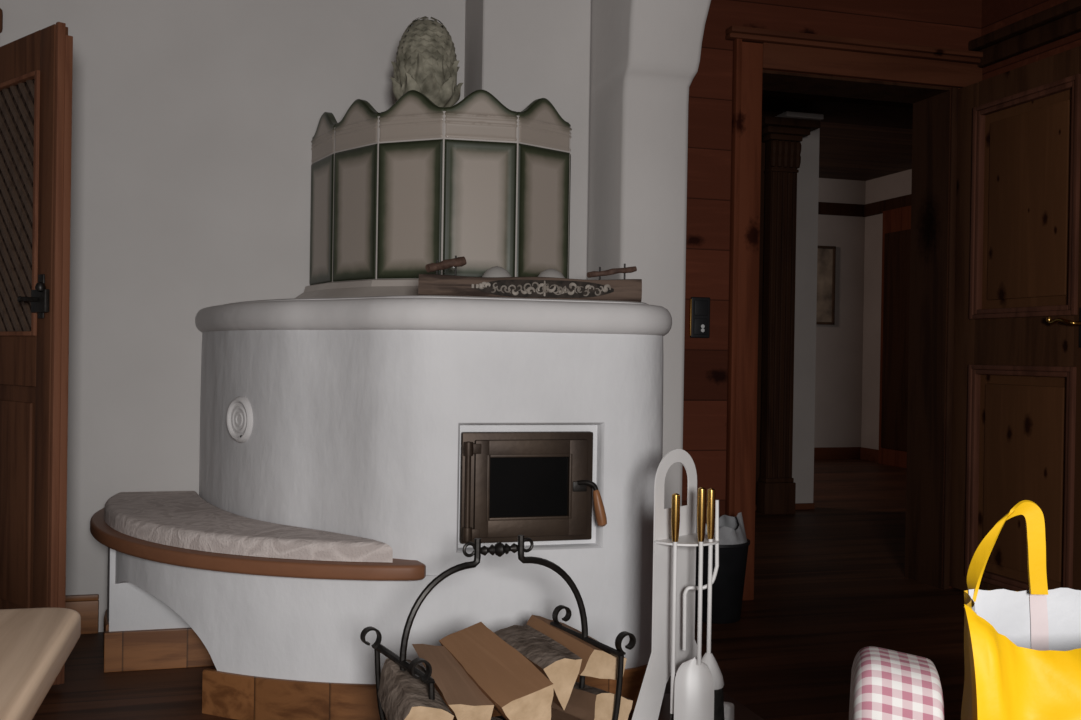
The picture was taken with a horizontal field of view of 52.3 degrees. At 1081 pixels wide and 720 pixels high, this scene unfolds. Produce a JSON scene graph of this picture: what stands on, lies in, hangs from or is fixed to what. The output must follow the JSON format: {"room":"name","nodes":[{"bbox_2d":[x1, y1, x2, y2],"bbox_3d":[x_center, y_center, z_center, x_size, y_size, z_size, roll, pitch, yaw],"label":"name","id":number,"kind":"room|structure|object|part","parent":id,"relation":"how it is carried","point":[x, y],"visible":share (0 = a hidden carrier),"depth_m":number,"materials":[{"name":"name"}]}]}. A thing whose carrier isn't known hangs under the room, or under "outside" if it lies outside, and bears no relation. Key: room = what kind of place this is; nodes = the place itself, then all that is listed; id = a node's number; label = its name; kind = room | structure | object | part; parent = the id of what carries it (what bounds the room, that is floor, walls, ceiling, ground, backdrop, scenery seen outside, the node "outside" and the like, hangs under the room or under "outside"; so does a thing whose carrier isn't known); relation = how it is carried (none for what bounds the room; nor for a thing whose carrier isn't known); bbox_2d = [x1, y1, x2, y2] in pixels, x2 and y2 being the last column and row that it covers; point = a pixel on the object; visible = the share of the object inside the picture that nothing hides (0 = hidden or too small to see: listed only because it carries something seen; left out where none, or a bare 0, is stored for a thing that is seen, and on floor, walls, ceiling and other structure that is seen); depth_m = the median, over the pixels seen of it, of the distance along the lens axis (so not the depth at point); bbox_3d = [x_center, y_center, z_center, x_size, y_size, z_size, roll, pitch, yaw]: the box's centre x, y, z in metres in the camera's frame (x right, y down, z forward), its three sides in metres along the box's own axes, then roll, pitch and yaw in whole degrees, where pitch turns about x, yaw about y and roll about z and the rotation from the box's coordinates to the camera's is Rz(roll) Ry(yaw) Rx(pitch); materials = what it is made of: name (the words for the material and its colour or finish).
{"room":"traditional dwelling","nodes":[
{"label":"traditional dwelling","id":0,"kind":"room"},
{"bbox_2d":[0,0,981,631],"bbox_3d":[-0.505,-0.356,4.288,5.170,2.650,0.271,1,0,-16],"label":"wall","id":1,"kind":"structure","parent":0,"point":[195,122],"depth_m":3.95,"materials":[{"name":"white paint"}]},
{"bbox_2d":[0,8,2,32],"bbox_3d":[-2.375,-0.132,3.596,1.100,2.150,0.036,1,0,-16],"label":"door frame","id":2,"kind":"structure","parent":1,"relation":"attached to","point":[1,12],"depth_m":3.73,"materials":[{"name":"brown wood"}]},
{"bbox_2d":[0,22,72,684],"bbox_3d":[-1.711,-0.022,3.441,0.804,1.924,0.109,1,0,42],"label":"lattice door","id":3,"kind":"structure","parent":1,"relation":"in","point":[36,68],"depth_m":3.25,"materials":[{"name":"brown wood"}]},
{"bbox_3d":[-1.702,0.435,3.465,0.576,0.720,0.024,1,0,42],"label":"door panel","id":4,"kind":"part","parent":3,"relation":"part of","materials":[{"name":"brown wood"}]},
{"bbox_3d":[-1.698,-0.468,3.446,0.580,0.785,0.022,1,0,42],"label":"lattice frame","id":5,"kind":"part","parent":3,"relation":"part of","materials":[{"name":"brown wood"}]},
{"bbox_3d":[-1.482,-0.197,3.205,0.088,0.062,0.044,1,0,3],"label":"door handle","id":6,"kind":"part","parent":3,"relation":"part of","materials":[{"name":"black metal"}]},
{"bbox_2d":[65,594,98,633],"bbox_3d":[-1.710,0.885,3.803,0.340,0.135,0.022,1,0,-16],"label":"baseboard","id":7,"kind":"structure","parent":1,"relation":"attached to","point":[87,606],"depth_m":3.83,"materials":[{"name":"brown wood"}]},
{"bbox_2d":[689,297,709,337],"bbox_3d":[0.648,-0.173,4.467,0.088,0.166,0.023,1,0,-16],"label":"light switch","id":8,"kind":"object","parent":1,"relation":"attached to","point":[699,307],"visible":1,"depth_m":4.46,"materials":[{"name":"black plastic"}]},
{"bbox_2d":[725,26,982,600],"bbox_3d":[1.299,-0.175,4.773,1.230,2.340,0.335,1,0,-16],"label":"door frame","id":9,"kind":"structure","parent":1,"relation":"attached to","point":[934,148],"depth_m":4.76,"materials":[{"name":"brown wood"}]},
{"bbox_2d":[950,46,1080,590],"bbox_3d":[1.912,-0.092,4.394,0.106,2.173,0.856,1,0,-16],"label":"door","id":10,"kind":"structure","parent":1,"relation":"in","point":[1016,420],"depth_m":4.43,"materials":[{"name":"brown wood"}]},
{"bbox_3d":[1.915,0.473,4.404,0.036,0.902,0.604,1,0,-16],"label":"panel moulding","id":11,"kind":"part","parent":10,"relation":"part of","materials":[{"name":"brown wood"}]},
{"bbox_3d":[1.931,0.473,4.409,0.018,0.866,0.568,1,0,-16],"label":"door panel","id":12,"kind":"part","parent":10,"relation":"part of","materials":[{"name":"brown wood"}]},
{"bbox_3d":[1.932,-0.621,4.398,0.036,0.901,0.604,1,0,-16],"label":"panel moulding","id":13,"kind":"part","parent":10,"relation":"part of","materials":[{"name":"brown wood"}]},
{"bbox_3d":[1.948,-0.621,4.403,0.018,0.865,0.568,1,0,-16],"label":"door panel","id":14,"kind":"part","parent":10,"relation":"part of","materials":[{"name":"brown wood"}]},
{"bbox_3d":[1.967,-0.146,4.127,0.062,0.036,0.144,1,0,-16],"label":"door handle","id":15,"kind":"part","parent":10,"relation":"part of","materials":[{"name":"gold metal"}]},
{"bbox_3d":[2.013,-0.120,4.076,0.007,0.150,0.040,1,0,-16],"label":"lock plate","id":16,"kind":"part","parent":10,"relation":"part of","materials":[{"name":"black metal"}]},
{"bbox_2d":[32,459,964,719],"bbox_3d":[1.529,1.020,6.253,10.800,0.060,14.100,1,0,-16],"label":"floor","id":17,"kind":"structure","parent":0,"point":[831,584],"depth_m":4.07,"materials":[{"name":"brown wood"}]},
{"bbox_2d":[0,608,80,719],"bbox_3d":[-0.813,0.610,0.436,1.035,0.750,1.035,1,0,-15],"label":"wooden table","id":18,"kind":"object","parent":17,"relation":"on","point":[36,643],"visible":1,"depth_m":0.91,"materials":[{"name":"brown wood"}]},
{"bbox_2d":[90,90,671,719],"bbox_3d":[-0.546,0.047,3.469,1.709,1.852,1.296,1,0,-16],"label":"stove","id":19,"kind":"object","parent":17,"relation":"on","point":[360,403],"visible":0.96,"depth_m":3.07,"materials":[{"name":"white paint"}]},
{"bbox_3d":[-1.436,0.897,3.675,0.036,0.122,0.407,1,0,-16],"label":"skirting","id":20,"kind":"part","parent":19,"relation":"part of","materials":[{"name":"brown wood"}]},
{"bbox_3d":[-1.160,0.902,3.441,0.382,0.122,0.022,1,0,-16],"label":"skirting","id":21,"kind":"part","parent":19,"relation":"part of","materials":[{"name":"brown wood"}]},
{"bbox_2d":[104,491,392,562],"bbox_3d":[-1.002,0.497,3.323,0.424,0.051,1.428,1,0,-39],"label":"bench cushion","id":22,"kind":"object","parent":19,"relation":"on","point":[181,519],"visible":1,"depth_m":3.08,"materials":[{"name":"beige fabric"}]},
{"bbox_3d":[-0.978,0.544,3.324,0.549,0.041,1.531,1,0,-39],"label":"bench seat","id":23,"kind":"part","parent":19,"relation":"part of","materials":[{"name":"brown wood"}]},
{"bbox_3d":[-0.783,-0.496,3.929,0.005,0.448,0.258,1,0,-29],"label":"tile panel","id":24,"kind":"part","parent":19,"relation":"part of","materials":[{"name":"grey ceramic"}]},
{"bbox_3d":[-0.630,-0.492,3.717,0.005,0.448,0.258,1,0,-43],"label":"tile panel","id":25,"kind":"part","parent":19,"relation":"part of","materials":[{"name":"grey ceramic"}]},
{"bbox_3d":[-0.427,-0.488,3.574,0.239,0.448,0.005,1,0,23],"label":"tile panel","id":26,"kind":"part","parent":19,"relation":"part of","materials":[{"name":"grey ceramic"}]},
{"bbox_3d":[-0.293,0.919,3.207,1.324,0.118,0.550,1,0,-16],"label":"skirting","id":27,"kind":"part","parent":19,"relation":"part of","materials":[{"name":"brown wood"}]},
{"bbox_2d":[390,16,462,106],"bbox_3d":[-0.392,-0.986,3.772,0.252,0.371,0.250,1,0,-16],"label":"pine cone","id":28,"kind":"object","parent":19,"relation":"on","point":[426,63],"visible":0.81,"depth_m":3.69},
{"bbox_3d":[-0.195,-0.484,3.552,0.239,0.448,0.005,1,0,-12],"label":"tile panel","id":29,"kind":"part","parent":19,"relation":"part of","materials":[{"name":"grey ceramic"}]},
{"bbox_3d":[-0.037,0.349,3.037,0.374,0.302,0.032,1,0,-16],"label":"fire door","id":30,"kind":"part","parent":19,"relation":"part of","materials":[{"name":"metal"}]},
{"bbox_3d":[-0.034,0.347,3.018,0.229,0.167,0.005,1,0,-16],"label":"glass","id":31,"kind":"part","parent":19,"relation":"part of","materials":[{"name":"black glass"}]},
{"bbox_2d":[418,256,641,301],"bbox_3d":[-0.025,-0.236,3.201,0.657,0.125,0.143,1,0,-6],"label":"tray","id":32,"kind":"object","parent":19,"relation":"on","point":[624,289],"visible":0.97,"depth_m":3.14,"materials":[{"name":"brown wood"}]},
{"bbox_3d":[-0.273,-0.277,3.176,0.118,0.049,0.042,1,0,-6],"label":"twig handle","id":33,"kind":"part","parent":32,"relation":"part of","materials":[{"name":"brown wood"}]},
{"bbox_2d":[482,266,510,276],"bbox_3d":[-0.134,-0.231,3.359,0.100,0.111,0.100,1,0,0],"label":"pot","id":34,"kind":"object","parent":32,"relation":"on","point":[496,271],"visible":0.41,"depth_m":3.33,"materials":[{"name":"white ceramic"}]},
{"bbox_2d":[538,269,564,277],"bbox_3d":[0.031,-0.227,3.379,0.100,0.108,0.100,1,0,0],"label":"pot","id":35,"kind":"object","parent":32,"relation":"on","point":[548,272],"visible":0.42,"depth_m":3.35,"materials":[{"name":"white ceramic"}]},
{"bbox_3d":[0.210,-0.259,3.230,0.149,0.038,0.035,1,0,-6],"label":"twig handle","id":36,"kind":"part","parent":32,"relation":"part of","materials":[{"name":"brown wood"}]},
{"bbox_3d":[-0.025,0.351,3.015,0.320,0.265,0.018,1,0,-16],"label":"door","id":37,"kind":"part","parent":19,"relation":"part of","materials":[{"name":"brown metal"}]},
{"bbox_3d":[0.012,-0.482,3.658,0.235,0.448,0.005,1,0,-43],"label":"tile panel","id":38,"kind":"part","parent":19,"relation":"part of","materials":[{"name":"grey ceramic"}]},
{"bbox_3d":[0.080,-0.482,3.859,0.005,0.448,0.240,1,0,-9],"label":"tile panel","id":39,"kind":"part","parent":19,"relation":"part of","materials":[{"name":"grey ceramic"}]},
{"bbox_3d":[0.164,0.406,3.019,0.039,0.102,0.032,1,0,-16],"label":"handle","id":40,"kind":"part","parent":19,"relation":"part of","materials":[{"name":"brown wood"}]},
{"bbox_2d":[360,535,635,719],"bbox_3d":[-0.094,0.684,2.399,0.525,0.596,0.315,1,0,-29],"label":"basket","id":41,"kind":"object","parent":17,"relation":"on","point":[499,548],"visible":0.83,"depth_m":2.38,"materials":[{"name":"black metal"}]},
{"bbox_3d":[-0.270,0.771,2.302,0.059,0.296,0.314,1,0,-29],"label":"frame","id":42,"kind":"part","parent":41,"relation":"part of","materials":[{"name":"black metal"}]},
{"bbox_2d":[378,658,453,719],"bbox_3d":[-0.261,0.696,2.239,0.106,0.118,0.272,1,0,-19],"label":"log","id":43,"kind":"object","parent":41,"relation":"in","point":[402,696],"visible":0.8,"depth_m":2.19,"materials":[{"name":"brown wood"}]},
{"bbox_2d":[412,644,493,719],"bbox_3d":[-0.187,0.682,2.269,0.101,0.124,0.320,1,0,-18],"label":"log","id":44,"kind":"object","parent":41,"relation":"in","point":[463,696],"visible":0.88,"depth_m":2.20,"materials":[{"name":"brown wood"}]},
{"bbox_3d":[-0.091,0.510,2.398,0.459,0.248,0.015,1,0,-29],"label":"handle","id":45,"kind":"part","parent":41,"relation":"part of","materials":[{"name":"black metal"}]},
{"bbox_2d":[439,622,553,719],"bbox_3d":[-0.102,0.657,2.286,0.112,0.130,0.408,1,0,-22],"label":"log","id":46,"kind":"object","parent":41,"relation":"in","point":[517,690],"visible":0.87,"depth_m":2.21,"materials":[{"name":"brown wood"}]},
{"bbox_2d":[494,625,581,709],"bbox_3d":[-0.013,0.678,2.451,0.099,0.126,0.384,1,0,-19],"label":"log","id":47,"kind":"object","parent":41,"relation":"in","point":[561,666],"visible":0.69,"depth_m":2.32,"materials":[{"name":"brown wood"}]},
{"bbox_2d":[551,708,581,719],"bbox_3d":[0.034,0.823,2.425,0.087,0.137,0.347,1,0,-14],"label":"log","id":48,"kind":"object","parent":41,"relation":"in","point":[556,714],"visible":0.51,"depth_m":2.45,"materials":[{"name":"brown wood"}]},
{"bbox_2d":[526,615,626,679],"bbox_3d":[0.073,0.669,2.571,0.120,0.084,0.377,1,0,-21],"label":"log","id":49,"kind":"object","parent":41,"relation":"in","point":[596,662],"visible":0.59,"depth_m":2.41,"materials":[{"name":"brown wood"}]},
{"bbox_3d":[0.080,0.776,2.496,0.059,0.296,0.314,1,0,-29],"label":"frame","id":50,"kind":"part","parent":41,"relation":"part of","materials":[{"name":"black metal"}]},
{"bbox_2d":[551,681,632,719],"bbox_3d":[0.102,0.788,2.524,0.103,0.135,0.312,1,0,-20],"label":"log","id":51,"kind":"object","parent":41,"relation":"in","point":[588,702],"visible":0.6,"depth_m":2.40,"materials":[{"name":"brown wood"}]},
{"bbox_2d":[628,710,633,719],"bbox_3d":[0.251,0.985,3.048,0.041,0.005,0.072,1,0,-16],"label":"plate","id":52,"kind":"object","parent":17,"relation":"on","point":[630,716],"depth_m":3.04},
{"bbox_2d":[658,694,669,719],"bbox_3d":[0.352,0.987,3.124,0.116,0.005,0.210,1,0,-16],"label":"plate","id":53,"kind":"object","parent":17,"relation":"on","point":[664,714],"depth_m":3.10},
{"bbox_2d":[632,449,733,719],"bbox_3d":[0.397,0.604,2.642,0.196,0.768,0.482,1,0,42],"label":"stand","id":54,"kind":"object","parent":53,"relation":"on","point":[658,671],"visible":0.8,"depth_m":2.67,"materials":[{"name":"white metal"}]},
{"bbox_3d":[0.335,0.592,2.698,0.020,0.748,0.470,1,0,42],"label":"plate","id":55,"kind":"part","parent":54,"relation":"part of","materials":[{"name":"white metal"}]},
{"bbox_2d":[670,493,679,719],"bbox_3d":[0.311,0.629,2.606,0.032,0.629,0.023,1,0,42],"label":"poker","id":56,"kind":"object","parent":54,"relation":"hanging from","point":[675,507],"visible":0.98,"depth_m":2.60,"materials":[{"name":"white metal"}]},
{"bbox_3d":[0.315,0.636,2.603,0.010,0.421,0.010,1,0,42],"label":"rod","id":57,"kind":"part","parent":56,"relation":"part of","materials":[{"name":"white metal"}]},
{"bbox_3d":[0.320,0.372,2.602,0.021,0.115,0.021,1,0,42],"label":"handle","id":58,"kind":"part","parent":56,"relation":"part of","materials":[{"name":"gold metal"}]},
{"bbox_2d":[654,533,719,553],"bbox_3d":[0.372,0.450,2.665,0.112,0.030,0.176,1,0,42],"label":"shelf","id":59,"kind":"object","parent":54,"relation":"attached to","point":[687,543],"depth_m":2.66,"materials":[{"name":"white metal"}]},
{"bbox_2d":[674,487,713,719],"bbox_3d":[0.363,0.591,2.575,0.092,0.586,0.058,1,0,9],"label":"shovel","id":60,"kind":"object","parent":54,"relation":"hanging from","point":[694,683],"visible":1,"depth_m":2.58,"materials":[{"name":"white metal"}]},
{"bbox_3d":[0.360,0.793,2.576,0.092,0.182,0.058,1,0,9],"label":"blade","id":61,"kind":"part","parent":60,"relation":"part of","materials":[{"name":"white metal"}]},
{"bbox_3d":[0.376,0.570,2.588,0.010,0.295,0.010,1,0,42],"label":"rod","id":62,"kind":"part","parent":60,"relation":"part of","materials":[{"name":"silver metal"}]},
{"bbox_3d":[0.379,0.363,2.587,0.021,0.128,0.021,1,0,42],"label":"handle","id":63,"kind":"part","parent":60,"relation":"part of","materials":[{"name":"gold metal"}]},
{"bbox_2d":[683,500,718,650],"bbox_3d":[0.389,0.520,2.663,0.086,0.365,0.010,1,0,0],"label":"iron","id":64,"kind":"object","parent":54,"relation":"hanging from","point":[688,588],"visible":0.89,"depth_m":2.66,"materials":[{"name":"white metal"}]},
{"bbox_2d":[701,488,723,719],"bbox_3d":[0.406,0.590,2.643,0.080,0.565,0.080,1,0,42],"label":"brush","id":65,"kind":"object","parent":54,"relation":"hanging from","point":[708,658],"visible":0.68,"depth_m":2.63,"materials":[{"name":"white metal"}]},
{"bbox_3d":[0.406,0.577,2.643,0.010,0.302,0.010,1,0,42],"label":"rod","id":66,"kind":"part","parent":65,"relation":"part of","materials":[{"name":"silver metal"}]},
{"bbox_3d":[0.410,0.368,2.642,0.021,0.122,0.021,1,0,42],"label":"handle","id":67,"kind":"part","parent":65,"relation":"part of","materials":[{"name":"gold metal"}]},
{"bbox_2d":[695,512,749,623],"bbox_3d":[0.674,0.782,4.204,0.248,0.410,0.248,1,0,0],"label":"waste bin","id":68,"kind":"object","parent":17,"relation":"on","point":[728,585],"visible":0.58,"depth_m":4.11,"materials":[{"name":"black plastic"}]},
{"bbox_2d":[723,692,763,719],"bbox_3d":[0.542,0.989,3.136,0.080,0.005,0.248,1,0,-16],"label":"plate","id":69,"kind":"object","parent":17,"relation":"on","point":[742,712],"depth_m":3.09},
{"bbox_2d":[757,111,823,513],"bbox_3d":[1.555,-0.288,7.030,0.395,2.548,0.220,1,0,-16],"label":"column","id":70,"kind":"structure","parent":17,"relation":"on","point":[783,134],"depth_m":7.05,"materials":[{"name":"brown wood"}]},
{"bbox_2d":[878,206,910,467],"bbox_3d":[3.441,-0.210,10.052,0.103,2.420,1.060,1,0,-16],"label":"door","id":71,"kind":"structure","parent":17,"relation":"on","point":[896,229],"depth_m":10.30,"materials":[{"name":"brown wood"}]},
{"bbox_3d":[0.783,0.790,1.389,0.710,0.429,0.570,1,0,0],"label":"bench","id":72,"kind":"object","parent":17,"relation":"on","visible":0},
{"bbox_2d":[849,646,943,719],"bbox_3d":[0.432,0.463,1.343,0.106,0.210,0.150,1,0,14],"label":"cushion","id":73,"kind":"object","parent":72,"relation":"on","point":[886,684],"visible":1,"depth_m":1.29,"materials":[{"name":"pink fabric"}]},
{"bbox_2d":[961,500,1080,719],"bbox_3d":[0.702,0.376,1.311,0.438,0.394,0.225,1,0,0],"label":"shopping bag","id":74,"kind":"object","parent":72,"relation":"on","point":[1022,649],"visible":1,"depth_m":1.37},
{"bbox_3d":[0.591,0.242,1.392,0.096,0.134,0.034,1,0,22],"label":"handle","id":75,"kind":"part","parent":74,"relation":"part of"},
{"bbox_2d":[464,0,590,279],"bbox_3d":[-0.059,-0.912,4.119,0.405,1.463,0.330,1,0,-16],"label":"chimney","id":76,"kind":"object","parent":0,"point":[520,52],"depth_m":3.98,"materials":[{"name":"white paint"}]},
{"bbox_2d":[587,0,710,508],"bbox_3d":[0.423,-0.315,3.956,0.443,2.600,0.920,1,0,-16],"label":"wall pier","id":77,"kind":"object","parent":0,"point":[645,54],"visible":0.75,"depth_m":3.73,"materials":[{"name":"white paint"}]},
{"bbox_2d":[755,110,819,504],"bbox_3d":[1.220,-0.327,7.177,1.242,2.615,0.137,1,0,-16],"label":"wall","id":78,"kind":"structure","parent":0,"point":[808,174],"depth_m":7.27,"materials":[{"name":"paint"}]},
{"bbox_2d":[755,503,814,510],"bbox_3d":[1.381,0.963,7.171,0.900,0.040,0.022,1,0,-16],"label":"baseboard","id":79,"kind":"structure","parent":78,"relation":"attached to","point":[798,506],"depth_m":7.26,"materials":[{"name":"brown wood"}]},
{"bbox_2d":[814,178,865,447],"bbox_3d":[0.794,-0.434,10.378,5.022,2.780,0.151,1,0,-16],"label":"wall","id":80,"kind":"structure","parent":0,"point":[839,346],"depth_m":10.93,"materials":[{"name":"paint"}]},
{"bbox_2d":[816,246,835,324],"bbox_3d":[2.670,-0.739,10.819,0.500,0.776,0.030,1,0,-16],"label":"framed picture","id":81,"kind":"object","parent":80,"relation":"attached to","point":[826,255],"visible":0.52,"depth_m":10.86,"materials":[{"name":"paper"}]},
{"bbox_2d":[814,447,878,461],"bbox_3d":[0.852,0.899,10.111,5.022,0.120,0.420,1,0,-16],"label":"baseboard","id":82,"kind":"structure","parent":80,"relation":"attached to","point":[820,453],"depth_m":10.89,"materials":[{"name":"brown wood"}]},
{"bbox_2d":[818,194,910,216],"bbox_3d":[0.956,-1.519,9.867,5.022,0.120,0.900,1,0,-16],"label":"trim","id":83,"kind":"structure","parent":80,"relation":"attached to","point":[824,208],"depth_m":10.84,"materials":[{"name":"brown wood"}]},
{"bbox_2d":[819,122,912,180],"bbox_3d":[2.392,-1.827,8.098,7.200,0.080,5.487,1,0,-16],"label":"ceiling","id":84,"kind":"structure","parent":0,"point":[846,151],"depth_m":9.44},
{"bbox_2d":[762,90,912,128],"bbox_3d":[2.553,-1.698,7.408,3.311,0.165,0.560,1,0,-16],"label":"beam","id":85,"kind":"structure","parent":84,"relation":"attached to","point":[842,110],"depth_m":7.10,"materials":[{"name":"brown wood"}]},
{"bbox_2d":[861,169,911,449],"bbox_3d":[4.008,-0.373,8.550,0.151,2.780,5.437,1,0,-16],"label":"wall","id":86,"kind":"structure","parent":0,"point":[898,184],"depth_m":10.82,"materials":[{"name":"paint"}]},
{"bbox_2d":[981,0,1080,79],"bbox_3d":[2.423,-0.280,3.271,0.101,2.600,3.300,1,0,-16],"label":"wall","id":87,"kind":"structure","parent":0,"point":[996,14],"depth_m":4.62,"materials":[{"name":"brown wood"}]},
{"bbox_2d":[968,0,1080,67],"bbox_3d":[2.358,-1.321,3.242,0.070,0.120,3.300,1,0,-16],"label":"trim","id":88,"kind":"structure","parent":87,"relation":"attached to","point":[1062,20],"depth_m":4.47,"materials":[{"name":"brown wood"}]}
]}

